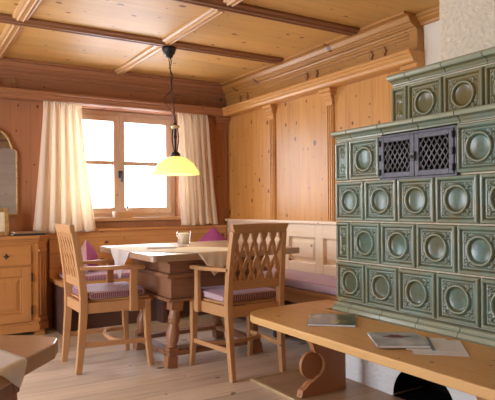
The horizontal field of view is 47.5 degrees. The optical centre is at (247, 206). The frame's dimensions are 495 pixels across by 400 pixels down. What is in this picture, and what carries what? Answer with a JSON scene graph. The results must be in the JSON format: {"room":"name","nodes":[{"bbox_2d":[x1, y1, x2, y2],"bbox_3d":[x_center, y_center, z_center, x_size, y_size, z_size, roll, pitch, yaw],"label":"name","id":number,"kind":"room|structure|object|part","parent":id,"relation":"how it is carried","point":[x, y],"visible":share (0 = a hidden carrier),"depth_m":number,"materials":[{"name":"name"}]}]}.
{"room":"traditional dwelling","nodes":[
{"label":"traditional dwelling","id":0,"kind":"room"},
{"bbox_2d":[0,99,226,315],"bbox_3d":[-2.339,-0.078,4.784,4.830,2.300,0.300,-1,0,-32],"label":"wall","id":1,"kind":"structure","parent":0,"point":[21,121],"depth_m":4.89,"materials":[{"name":"brown wood"}]},
{"bbox_2d":[0,129,18,215],"bbox_3d":[-2.182,-0.297,4.687,0.504,0.765,0.028,-1,0,-32],"label":"wall mirror","id":2,"kind":"object","parent":1,"relation":"attached to","point":[8,154],"visible":1,"depth_m":4.78,"materials":[{"name":"gold mirror"}]},
{"bbox_2d":[48,316,51,327],"bbox_3d":[-0.993,1.009,5.418,1.890,0.100,0.020,-1,0,-32],"label":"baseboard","id":3,"kind":"structure","parent":1,"relation":"attached to","point":[49,317],"depth_m":4.95,"materials":[{"name":"brown wood"}]},
{"bbox_2d":[33,101,95,233],"bbox_3d":[-1.595,-0.336,4.928,0.548,1.153,0.062,-1,0,-33],"label":"curtain","id":4,"kind":"object","parent":1,"relation":"hanging from","point":[63,195],"visible":0.98,"depth_m":4.91,"materials":[{"name":"beige fabric"}]},
{"bbox_2d":[0,75,206,105],"bbox_3d":[-1.267,-1.071,5.240,2.003,0.090,0.016,-1,0,-32],"label":"trim","id":5,"kind":"structure","parent":1,"relation":"attached to","point":[13,81],"depth_m":5.61,"materials":[{"name":"brown wood"}]},
{"bbox_2d":[0,57,230,117],"bbox_3d":[-2.225,-1.068,4.583,4.830,0.322,0.172,-1,0,-32],"label":"crown molding","id":6,"kind":"structure","parent":1,"relation":"attached to","point":[7,64],"depth_m":5.15,"materials":[{"name":"brown wood"}]},
{"bbox_2d":[82,109,180,220],"bbox_3d":[-1.214,-0.389,5.384,1.250,1.050,0.240,-1,0,-32],"label":"window","id":7,"kind":"structure","parent":1,"relation":"in","point":[118,162],"depth_m":5.44,"materials":[{"name":"brown wood"}]},
{"bbox_3d":[-1.478,-0.396,5.297,0.536,0.940,0.052,-1,0,-32],"label":"sash","id":8,"kind":"part","parent":7,"relation":"part of","materials":[{"name":"brown wood"}]},
{"bbox_3d":[-1.213,-0.289,5.401,0.042,0.110,0.048,-1,0,-32],"label":"handle","id":9,"kind":"part","parent":7,"relation":"part of","materials":[{"name":"blue metal"}]},
{"bbox_2d":[116,211,132,216],"bbox_3d":[-1.173,0.075,5.337,0.150,0.058,0.060,-1,0,-32],"label":"wooden box","id":10,"kind":"object","parent":7,"relation":"on","point":[118,213],"visible":0.93,"depth_m":5.31,"materials":[{"name":"brown wood"}]},
{"bbox_3d":[-1.191,0.120,5.354,1.250,0.032,0.170,-1,0,-32],"label":"sill","id":11,"kind":"part","parent":7,"relation":"part of","materials":[{"name":"brown wood"}]},
{"bbox_3d":[-1.018,-0.401,5.580,0.536,0.940,0.052,-1,0,-32],"label":"sash","id":12,"kind":"part","parent":7,"relation":"part of","materials":[{"name":"brown wood"}]},
{"bbox_2d":[177,112,217,225],"bbox_3d":[-0.494,-0.363,5.611,0.426,1.119,0.061,-1,0,-34],"label":"curtain","id":13,"kind":"object","parent":1,"relation":"hanging from","point":[197,192],"visible":0.94,"depth_m":5.60,"materials":[{"name":"beige fabric"}]},
{"bbox_2d":[213,116,230,224],"bbox_3d":[-0.251,-0.367,5.850,0.200,1.118,0.075,-1,0,-32],"label":"pilaster","id":14,"kind":"object","parent":1,"relation":"attached to","point":[221,123],"visible":0.96,"depth_m":5.86,"materials":[{"name":"brown wood"}]},
{"bbox_2d":[8,314,310,399],"bbox_3d":[-0.324,1.103,1.526,4.830,0.100,7.350,-1,0,-32],"label":"floor","id":15,"kind":"structure","parent":0,"point":[112,372],"depth_m":3.59,"materials":[{"name":"beige wood"}]},
{"bbox_2d":[0,234,50,335],"bbox_3d":[-2.171,0.656,4.498,1.137,0.828,0.347,-1,0,-32],"label":"base cabinet","id":16,"kind":"object","parent":15,"relation":"on","point":[23,278],"visible":0.99,"depth_m":4.54,"materials":[{"name":"brown wood"}]},
{"bbox_2d":[0,208,8,235],"bbox_3d":[-2.048,0.128,4.580,0.188,0.225,0.043,-1,0,-32],"label":"picture frame","id":17,"kind":"object","parent":16,"relation":"on","point":[4,214],"visible":1,"depth_m":4.61,"materials":[{"name":"gold metal"}]},
{"bbox_2d":[0,212,4,231],"bbox_3d":[-2.049,0.128,4.583,0.128,0.165,0.006,-1,-6,-32],"label":"picture","id":18,"kind":"object","parent":17,"relation":"attached to","point":[2,226],"depth_m":4.60},
{"bbox_3d":[-1.923,0.715,4.485,0.233,0.301,0.010,-1,0,-32],"label":"door panel","id":19,"kind":"part","parent":16,"relation":"part of","materials":[{"name":"brown wood"}]},
{"bbox_3d":[-1.927,0.400,4.486,0.377,0.155,0.016,-1,0,-32],"label":"drawer","id":20,"kind":"part","parent":16,"relation":"part of","materials":[{"name":"brown wood"}]},
{"bbox_3d":[-1.924,0.715,4.486,0.377,0.445,0.016,-1,0,-32],"label":"door","id":21,"kind":"part","parent":16,"relation":"part of","materials":[{"name":"brown wood"}]},
{"bbox_2d":[9,233,44,235],"bbox_3d":[-1.827,0.230,4.662,0.250,0.016,0.173,-1,0,-34],"label":"book","id":22,"kind":"object","parent":16,"relation":"on","point":[11,234],"visible":0.89,"depth_m":4.59,"materials":[{"name":"paper"}]},
{"bbox_2d":[11,231,43,233],"bbox_3d":[-1.827,0.214,4.667,0.230,0.014,0.163,-1,0,-35],"label":"book","id":23,"kind":"object","parent":22,"relation":"on","point":[13,232],"visible":0.98,"depth_m":4.63,"materials":[{"name":"paper"}]},
{"bbox_2d":[0,335,57,399],"bbox_3d":[-0.827,0.689,1.011,0.700,0.742,0.800,-1,0,7],"label":"side table","id":24,"kind":"object","parent":15,"relation":"on","point":[38,351],"visible":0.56,"depth_m":1.25,"materials":[{"name":"brown wood"}]},
{"bbox_3d":[-0.539,0.703,1.271,0.090,0.708,0.085,-1,0,7],"label":"leg","id":25,"kind":"part","parent":24,"relation":"part of","materials":[{"name":"brown wood"}]},
{"bbox_2d":[0,349,26,387],"bbox_3d":[-0.705,0.339,1.098,0.420,0.049,0.420,-1,0,42],"label":"table cloth","id":26,"kind":"object","parent":24,"relation":"on","point":[12,366],"visible":1,"depth_m":1.12,"materials":[{"name":"white fabric"}]},
{"bbox_2d":[54,224,153,374],"bbox_3d":[-0.984,0.587,3.812,0.536,0.948,0.527,-1,0,-32],"label":"armchair","id":27,"kind":"object","parent":15,"relation":"on","point":[73,269],"visible":0.97,"depth_m":3.67,"materials":[{"name":"brown wood"}]},
{"bbox_3d":[-1.199,0.145,3.682,0.041,0.059,0.408,-1,0,-32],"label":"rail","id":28,"kind":"part","parent":27,"relation":"part of","materials":[{"name":"brown wood"}]},
{"bbox_3d":[-1.257,0.611,3.863,0.099,0.905,0.045,-1,0,-32],"label":"leg","id":29,"kind":"part","parent":27,"relation":"part of","materials":[{"name":"brown wood"}]},
{"bbox_3d":[-1.146,0.489,3.713,0.022,0.055,0.364,-1,0,-32],"label":"rail","id":30,"kind":"part","parent":27,"relation":"part of","materials":[{"name":"brown wood"}]},
{"bbox_3d":[-1.061,0.609,3.545,0.099,0.905,0.045,-1,0,-32],"label":"leg","id":31,"kind":"part","parent":27,"relation":"part of","materials":[{"name":"brown wood"}]},
{"bbox_3d":[-1.100,0.398,4.007,0.415,0.031,0.061,-1,0,-36],"label":"armrest","id":32,"kind":"part","parent":27,"relation":"part of","materials":[{"name":"brown wood"}]},
{"bbox_3d":[-0.961,0.647,3.826,0.440,0.068,0.462,-1,0,-32],"label":"seat frame","id":33,"kind":"part","parent":27,"relation":"part of","materials":[{"name":"brown wood"}]},
{"bbox_2d":[72,281,144,299],"bbox_3d":[-0.952,0.566,3.831,0.400,0.061,0.410,-1,0,-32],"label":"seat cushion","id":34,"kind":"object","parent":27,"relation":"on","point":[111,289],"visible":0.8,"depth_m":3.70,"materials":[{"name":"fabric"}]},
{"bbox_3d":[-0.947,0.604,3.834,0.415,0.015,0.443,-1,0,-32],"label":"seat","id":35,"kind":"part","parent":27,"relation":"part of","materials":[{"name":"brown wood"}]},
{"bbox_3d":[-0.994,0.546,4.085,0.058,0.278,0.029,-1,0,-32],"label":"arm post","id":36,"kind":"part","parent":27,"relation":"part of","materials":[{"name":"brown wood"}]},
{"bbox_3d":[-0.863,0.396,3.622,0.415,0.031,0.061,-1,0,-27],"label":"armrest","id":37,"kind":"part","parent":27,"relation":"part of","materials":[{"name":"brown wood"}]},
{"bbox_3d":[-0.893,0.837,4.126,0.057,0.447,0.046,-1,0,-32],"label":"leg","id":38,"kind":"part","parent":27,"relation":"part of","materials":[{"name":"brown wood"}]},
{"bbox_3d":[-0.745,0.544,3.680,0.058,0.278,0.029,-1,0,-32],"label":"arm post","id":39,"kind":"part","parent":27,"relation":"part of","materials":[{"name":"brown wood"}]},
{"bbox_3d":[-0.662,0.835,3.749,0.057,0.447,0.046,-1,0,-32],"label":"leg","id":40,"kind":"part","parent":27,"relation":"part of","materials":[{"name":"brown wood"}]},
{"bbox_2d":[48,219,338,337],"bbox_3d":[-0.324,0.591,4.370,1.839,0.925,2.509,-1,0,-32],"label":"bench","id":41,"kind":"object","parent":15,"relation":"on","point":[316,240],"visible":0.28,"depth_m":4.93,"materials":[{"name":"brown wood"}]},
{"bbox_3d":[-1.595,0.863,4.767,0.035,0.404,0.400,-1,0,-32],"label":"support panel","id":42,"kind":"part","parent":41,"relation":"part of","materials":[{"name":"brown wood"}]},
{"bbox_3d":[-1.035,0.637,5.107,1.378,0.035,0.430,-1,0,-32],"label":"seat","id":43,"kind":"part","parent":41,"relation":"part of","materials":[{"name":"brown wood"}]},
{"bbox_2d":[85,270,106,280],"bbox_3d":[-1.220,0.588,4.551,0.332,0.065,0.658,-1,0,-32],"label":"bench cushion","id":44,"kind":"object","parent":41,"relation":"on","point":[96,275],"depth_m":4.72,"materials":[{"name":"purple fabric"}]},
{"bbox_2d":[81,240,97,271],"bbox_3d":[-1.381,0.422,4.866,0.171,0.279,0.367,-1,0,-15],"label":"throw pillow","id":45,"kind":"object","parent":44,"relation":"on","point":[88,252],"visible":0.5,"depth_m":4.79,"materials":[{"name":"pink fabric"}]},
{"bbox_2d":[114,269,129,278],"bbox_3d":[-1.024,0.586,4.617,0.311,0.065,0.556,-1,0,-32],"label":"bench cushion","id":46,"kind":"object","parent":41,"relation":"on","point":[125,273],"depth_m":4.83,"materials":[{"name":"fabric"}]},
{"bbox_3d":[-0.988,0.420,5.410,1.780,0.398,0.044,-1,0,-32],"label":"backrest","id":47,"kind":"part","parent":41,"relation":"part of","materials":[{"name":"brown wood"}]},
{"bbox_3d":[-0.915,0.857,5.174,1.510,0.404,0.020,-1,0,-32],"label":"panel","id":48,"kind":"part","parent":41,"relation":"part of","materials":[{"name":"brown wood"}]},
{"bbox_3d":[-0.983,0.210,5.390,1.790,0.022,0.084,-1,0,-32],"label":"rail","id":49,"kind":"part","parent":41,"relation":"part of","materials":[{"name":"brown wood"}]},
{"bbox_3d":[-0.847,0.856,5.245,0.040,0.404,0.370,-1,0,-32],"label":"support panel","id":50,"kind":"part","parent":41,"relation":"part of","materials":[{"name":"brown wood"}]},
{"bbox_2d":[198,227,225,241],"bbox_3d":[-0.341,0.379,5.539,0.505,0.362,0.184,-1,0,-1],"label":"throw pillow","id":51,"kind":"object","parent":41,"relation":"on","point":[212,234],"visible":0.13,"depth_m":5.53,"materials":[{"name":"purple fabric"}]},
{"bbox_3d":[0.276,0.846,4.697,0.020,0.404,2.280,-1,0,-32],"label":"panel","id":52,"kind":"part","parent":41,"relation":"part of","materials":[{"name":"brown wood"}]},
{"bbox_3d":[0.232,0.368,5.175,0.024,0.210,0.365,-1,0,-32],"label":"panel","id":53,"kind":"part","parent":41,"relation":"part of","materials":[{"name":"beige wood"}]},
{"bbox_3d":[0.437,0.134,4.812,0.074,0.025,2.460,-1,0,-32],"label":"rail","id":54,"kind":"part","parent":41,"relation":"part of","materials":[{"name":"beige wood"}]},
{"bbox_3d":[0.452,0.376,4.819,0.044,0.460,2.460,-1,0,-32],"label":"backrest","id":55,"kind":"part","parent":41,"relation":"part of","materials":[{"name":"beige wood"}]},
{"bbox_3d":[0.354,0.845,4.581,0.330,0.404,0.040,-1,0,-32],"label":"support panel","id":56,"kind":"part","parent":41,"relation":"part of","materials":[{"name":"brown wood"}]},
{"bbox_3d":[0.208,0.684,4.468,0.025,0.079,2.000,-1,0,-32],"label":"seat rail","id":57,"kind":"part","parent":41,"relation":"part of","materials":[{"name":"brown wood"}]},
{"bbox_2d":[263,267,336,295],"bbox_3d":[0.354,0.570,4.529,0.390,0.072,1.910,-1,0,-32],"label":"bench cushion","id":58,"kind":"object","parent":41,"relation":"on","point":[326,284],"visible":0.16,"depth_m":4.13,"materials":[{"name":"fabric"}]},
{"bbox_3d":[0.476,0.366,4.777,0.024,0.210,0.368,-1,0,-32],"label":"panel","id":59,"kind":"part","parent":41,"relation":"part of","materials":[{"name":"beige wood"}]},
{"bbox_3d":[0.238,0.625,4.728,0.390,0.035,2.410,-1,0,-32],"label":"seat","id":60,"kind":"part","parent":41,"relation":"part of","materials":[{"name":"brown wood"}]},
{"bbox_3d":[0.721,0.363,4.379,0.024,0.210,0.367,-1,0,-32],"label":"panel","id":61,"kind":"part","parent":41,"relation":"part of","materials":[{"name":"beige wood"}]},
{"bbox_2d":[100,240,299,367],"bbox_3d":[-0.373,0.677,4.099,1.110,0.766,1.070,-1,0,-32],"label":"dining table","id":62,"kind":"object","parent":15,"relation":"on","point":[168,277],"visible":0.58,"depth_m":3.75,"materials":[{"name":"brown wood"}]},
{"bbox_3d":[-0.770,0.838,4.167,0.132,0.451,0.108,-1,0,-32],"label":"leg","id":63,"kind":"part","parent":62,"relation":"part of","materials":[{"name":"brown wood"}]},
{"bbox_2d":[111,246,178,278],"bbox_3d":[-0.758,0.395,3.911,0.470,0.200,0.470,-1,0,13],"label":"table cloth","id":64,"kind":"object","parent":62,"relation":"on","point":[120,254],"visible":0.77,"depth_m":3.84,"materials":[{"name":"white fabric"}]},
{"bbox_2d":[146,246,176,248],"bbox_3d":[-0.606,0.287,3.946,0.210,0.011,0.122,-1,0,-14],"label":"menu","id":65,"kind":"object","parent":64,"relation":"on","point":[147,247],"visible":0.98,"depth_m":3.90,"materials":[{"name":"white paper"}]},
{"bbox_3d":[-0.373,0.608,4.099,0.744,0.021,0.714,-1,0,-32],"label":"apron moulding","id":66,"kind":"part","parent":62,"relation":"part of","materials":[{"name":"brown wood"}]},
{"bbox_3d":[-0.491,0.835,3.712,0.132,0.451,0.108,-1,0,-32],"label":"leg","id":67,"kind":"part","parent":62,"relation":"part of","materials":[{"name":"brown wood"}]},
{"bbox_2d":[176,231,190,243],"bbox_3d":[-0.475,0.239,4.191,0.108,0.108,0.108,-1,0,-32],"label":"glass","id":68,"kind":"object","parent":62,"relation":"on","point":[183,238],"visible":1,"depth_m":4.16,"materials":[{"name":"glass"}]},
{"bbox_2d":[178,233,188,243],"bbox_3d":[-0.475,0.239,4.191,0.082,0.083,0.082,-1,0,-32],"label":"candle","id":69,"kind":"object","parent":68,"relation":"on","point":[183,238],"depth_m":4.16,"materials":[{"name":"beige wax"}]},
{"bbox_3d":[-0.375,0.447,4.099,0.780,0.030,0.750,-1,0,-32],"label":"apron moulding","id":70,"kind":"part","parent":62,"relation":"part of","materials":[{"name":"brown wood"}]},
{"bbox_2d":[155,247,244,275],"bbox_3d":[-0.283,0.365,3.743,0.500,0.153,0.460,-1,0,21],"label":"table cloth","id":71,"kind":"object","parent":62,"relation":"on","point":[212,256],"visible":0.79,"depth_m":3.59,"materials":[{"name":"beige fabric"}]},
{"bbox_3d":[-0.376,0.352,4.099,0.770,0.032,0.740,-1,0,-32],"label":"apron moulding","id":72,"kind":"part","parent":62,"relation":"part of","materials":[{"name":"brown wood"}]},
{"bbox_3d":[-0.252,0.833,4.486,0.132,0.451,0.108,-1,0,-32],"label":"leg","id":73,"kind":"part","parent":62,"relation":"part of","materials":[{"name":"brown wood"}]},
{"bbox_3d":[0.028,0.831,4.031,0.132,0.451,0.108,-1,0,-32],"label":"leg","id":74,"kind":"part","parent":62,"relation":"part of","materials":[{"name":"brown wood"}]},
{"bbox_2d":[189,223,288,382],"bbox_3d":[-0.049,0.578,3.638,0.527,0.948,0.536,-1,0,-32],"label":"armchair","id":75,"kind":"object","parent":15,"relation":"on","point":[226,309],"visible":0.95,"depth_m":3.48,"materials":[{"name":"brown wood"}]},
{"bbox_3d":[-0.360,0.832,3.726,0.046,0.447,0.057,-1,0,-32],"label":"leg","id":76,"kind":"part","parent":75,"relation":"part of","materials":[{"name":"brown wood"}]},
{"bbox_3d":[-0.322,0.540,3.628,0.029,0.278,0.058,-1,0,-32],"label":"arm post","id":77,"kind":"part","parent":75,"relation":"part of","materials":[{"name":"brown wood"}]},
{"bbox_3d":[-0.246,0.390,3.523,0.061,0.031,0.415,-1,0,-36],"label":"armrest","id":78,"kind":"part","parent":75,"relation":"part of","materials":[{"name":"brown wood"}]},
{"bbox_3d":[-0.100,0.600,3.364,0.045,0.905,0.099,-1,0,-32],"label":"leg","id":79,"kind":"part","parent":75,"relation":"part of","materials":[{"name":"brown wood"}]},
{"bbox_3d":[-0.062,0.639,3.660,0.462,0.068,0.440,-1,0,-32],"label":"seat frame","id":80,"kind":"part","parent":75,"relation":"part of","materials":[{"name":"brown wood"}]},
{"bbox_2d":[201,285,275,302],"bbox_3d":[-0.069,0.558,3.670,0.410,0.061,0.400,-1,0,-32],"label":"seat cushion","id":81,"kind":"object","parent":75,"relation":"on","point":[216,293],"visible":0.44,"depth_m":3.54,"materials":[{"name":"fabric"}]},
{"bbox_3d":[-0.071,0.596,3.674,0.443,0.015,0.415,-1,0,-32],"label":"seat","id":82,"kind":"part","parent":75,"relation":"part of","materials":[{"name":"brown wood"}]},
{"bbox_3d":[0.016,0.828,3.958,0.046,0.447,0.057,-1,0,-32],"label":"leg","id":83,"kind":"part","parent":75,"relation":"part of","materials":[{"name":"brown wood"}]},
{"bbox_3d":[0.049,0.478,3.477,0.364,0.055,0.022,-1,0,-32],"label":"rail","id":84,"kind":"part","parent":75,"relation":"part of","materials":[{"name":"brown wood"}]},
{"bbox_3d":[0.077,0.133,3.427,0.408,0.059,0.041,-1,0,-32],"label":"rail","id":85,"kind":"part","parent":75,"relation":"part of","materials":[{"name":"brown wood"}]},
{"bbox_3d":[0.218,0.597,3.560,0.045,0.905,0.099,-1,0,-32],"label":"leg","id":86,"kind":"part","parent":75,"relation":"part of","materials":[{"name":"brown wood"}]},
{"bbox_2d":[250,369,402,399],"bbox_3d":[0.784,1.035,2.607,0.492,0.016,2.130,-1,0,-32],"label":"board","id":87,"kind":"object","parent":15,"relation":"on","point":[286,384],"visible":0.66,"depth_m":3.17,"materials":[{"name":"brown wood"}]},
{"bbox_2d":[250,299,494,399],"bbox_3d":[0.807,0.823,2.645,0.766,0.414,2.168,-1,0,-32],"label":"bench","id":88,"kind":"object","parent":87,"relation":"on","point":[324,366],"visible":0.89,"depth_m":2.70,"materials":[{"name":"brown wood"}]},
{"bbox_2d":[307,313,355,326],"bbox_3d":[0.457,0.613,3.037,0.251,0.010,0.290,-1,0,10],"label":"brochure","id":89,"kind":"object","parent":88,"relation":"on","point":[315,319],"visible":1,"depth_m":3.00,"materials":[{"name":"white paper"}]},
{"bbox_2d":[413,340,469,356],"bbox_3d":[0.829,0.613,2.450,0.221,0.003,0.270,-1,0,12],"label":"booklet","id":90,"kind":"object","parent":88,"relation":"on","point":[456,345],"visible":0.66,"depth_m":2.36,"materials":[{"name":"white paper"}]},
{"bbox_2d":[406,336,435,350],"bbox_3d":[0.762,0.611,2.514,0.120,0.002,0.260,-1,0,11],"label":"leaflet","id":91,"kind":"object","parent":90,"relation":"on","point":[426,338],"visible":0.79,"depth_m":2.41,"materials":[{"name":"white paper"}]},
{"bbox_2d":[367,332,430,347],"bbox_3d":[0.678,0.603,2.542,0.226,0.012,0.255,-1,0,2],"label":"magazine","id":92,"kind":"object","parent":91,"relation":"on","point":[380,339],"visible":1,"depth_m":2.51,"materials":[{"name":"white paper"}]},
{"bbox_2d":[383,335,405,337],"bbox_3d":[0.686,0.597,2.588,0.140,0.001,0.057,-1,0,2],"label":"print","id":93,"kind":"object","parent":92,"relation":"on","point":[384,336],"depth_m":2.58,"materials":[{"name":"red paper"}]},
{"bbox_2d":[430,338,455,351],"bbox_3d":[0.848,0.610,2.482,0.090,0.001,0.240,-1,0,9],"label":"paper slip","id":94,"kind":"object","parent":90,"relation":"on","point":[440,344],"visible":0.93,"depth_m":2.46,"materials":[{"name":"white paper"}]},
{"bbox_2d":[330,47,494,399],"bbox_3d":[1.258,0.133,2.833,0.741,1.810,1.738,-1,0,-32],"label":"stove","id":95,"kind":"object","parent":15,"relation":"on","point":[415,191],"visible":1,"depth_m":2.89,"materials":[{"name":"green ceramic"}]},
{"bbox_3d":[0.792,-0.263,2.974,0.014,0.216,0.238,-1,0,-32],"label":"grille door","id":96,"kind":"part","parent":95,"relation":"part of","materials":[{"name":"metal"}]},
{"bbox_3d":[0.982,0.587,2.692,0.116,0.052,1.629,-1,0,-32],"label":"plinth moulding","id":97,"kind":"part","parent":95,"relation":"part of","materials":[{"name":"green ceramic"}]},
{"bbox_3d":[0.874,-0.264,2.882,0.046,0.242,0.506,-1,0,-32],"label":"grille frame","id":98,"kind":"part","parent":95,"relation":"part of","materials":[{"name":"metal"}]},
{"bbox_3d":[0.919,-0.264,2.768,0.014,0.216,0.238,-1,0,-32],"label":"grille door","id":99,"kind":"part","parent":95,"relation":"part of","materials":[{"name":"metal"}]},
{"bbox_3d":[1.379,-0.742,2.804,0.460,0.062,1.420,-1,0,-32],"label":"cornice","id":100,"kind":"part","parent":95,"relation":"part of","materials":[{"name":"green ceramic"}]},
{"bbox_2d":[0,0,438,82],"bbox_3d":[-0.346,-1.279,1.526,5.430,0.136,7.950,-1,0,-32],"label":"ceiling","id":101,"kind":"structure","parent":0,"point":[151,18],"depth_m":3.95,"materials":[{"name":"brown wood"}]},
{"bbox_2d":[151,46,199,175],"bbox_3d":[-0.554,-0.727,4.306,0.368,0.968,0.368,-1,0,-32],"label":"pendant lamp","id":102,"kind":"object","parent":101,"relation":"hanging from","point":[174,165],"visible":1,"depth_m":4.24,"materials":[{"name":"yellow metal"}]},
{"bbox_3d":[-0.575,-0.881,4.295,0.059,0.519,0.016,-1,0,-32],"label":"chain","id":103,"kind":"part","parent":102,"relation":"part of","materials":[{"name":"black metal"}]},
{"bbox_3d":[-0.552,-0.510,4.306,0.080,0.270,0.080,-1,0,-32],"label":"scrolled stem","id":104,"kind":"part","parent":102,"relation":"part of","materials":[{"name":"black metal"}]},
{"bbox_3d":[-0.551,-0.314,4.306,0.368,0.142,0.368,-1,0,-32],"label":"lamp shade","id":105,"kind":"part","parent":102,"relation":"part of","materials":[{"name":"yellow glass"}]},
{"bbox_2d":[228,20,439,220],"bbox_3d":[1.849,-0.117,2.870,0.300,2.300,7.950,-1,0,-32],"label":"wall","id":106,"kind":"structure","parent":0,"point":[300,124],"depth_m":4.87,"materials":[{"name":"brown wood"}]},
{"bbox_2d":[262,104,276,219],"bbox_3d":[0.207,-0.391,5.178,0.075,1.078,0.145,-1,0,-32],"label":"pilaster","id":107,"kind":"object","parent":106,"relation":"attached to","point":[270,109],"visible":0.97,"depth_m":5.16,"materials":[{"name":"brown wood"}]},
{"bbox_2d":[221,11,424,116],"bbox_3d":[0.401,-1.093,4.760,0.172,0.322,2.623,-1,0,-32],"label":"crown molding","id":108,"kind":"structure","parent":106,"relation":"attached to","point":[403,22],"depth_m":4.36,"materials":[{"name":"brown wood"}]},
{"bbox_2d":[238,44,386,101],"bbox_3d":[0.444,-1.087,4.800,0.016,0.090,2.023,-1,0,-32],"label":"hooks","id":109,"kind":"structure","parent":108,"relation":"attached to","point":[384,50],"depth_m":4.59,"materials":[{"name":"brown wood"}]},
{"bbox_2d":[318,87,336,220],"bbox_3d":[0.639,-0.395,4.475,0.075,1.078,0.145,-1,0,-32],"label":"pilaster","id":110,"kind":"object","parent":106,"relation":"attached to","point":[329,93],"visible":0.91,"depth_m":4.46,"materials":[{"name":"brown wood"}]},
{"bbox_2d":[400,62,423,70],"bbox_3d":[1.099,-0.199,3.730,0.075,1.478,0.145,-1,0,-32],"label":"pilaster","id":111,"kind":"object","parent":106,"relation":"attached to","point":[416,64],"visible":0.1,"depth_m":3.69,"materials":[{"name":"brown wood"}]},
{"bbox_2d":[410,29,422,50],"bbox_3d":[1.115,-1.088,3.706,0.060,0.144,0.065,-1,0,-32],"label":"trim","id":112,"kind":"structure","parent":106,"relation":"attached to","point":[416,35],"depth_m":3.68,"materials":[{"name":"brown wood"}]},
{"bbox_2d":[439,0,494,60],"bbox_3d":[1.669,-0.965,2.729,0.139,0.599,1.690,-1,0,-32],"label":"wall","id":113,"kind":"structure","parent":0,"point":[466,26],"depth_m":3.26,"materials":[{"name":"paint"}]},
{"bbox_2d":[416,5,439,25],"bbox_3d":[1.266,-1.224,3.453,0.065,0.074,0.544,-1,0,-32],"label":"trim","id":114,"kind":"structure","parent":113,"relation":"attached to","point":[430,15],"depth_m":3.60,"materials":[{"name":"brown wood"}]}
]}

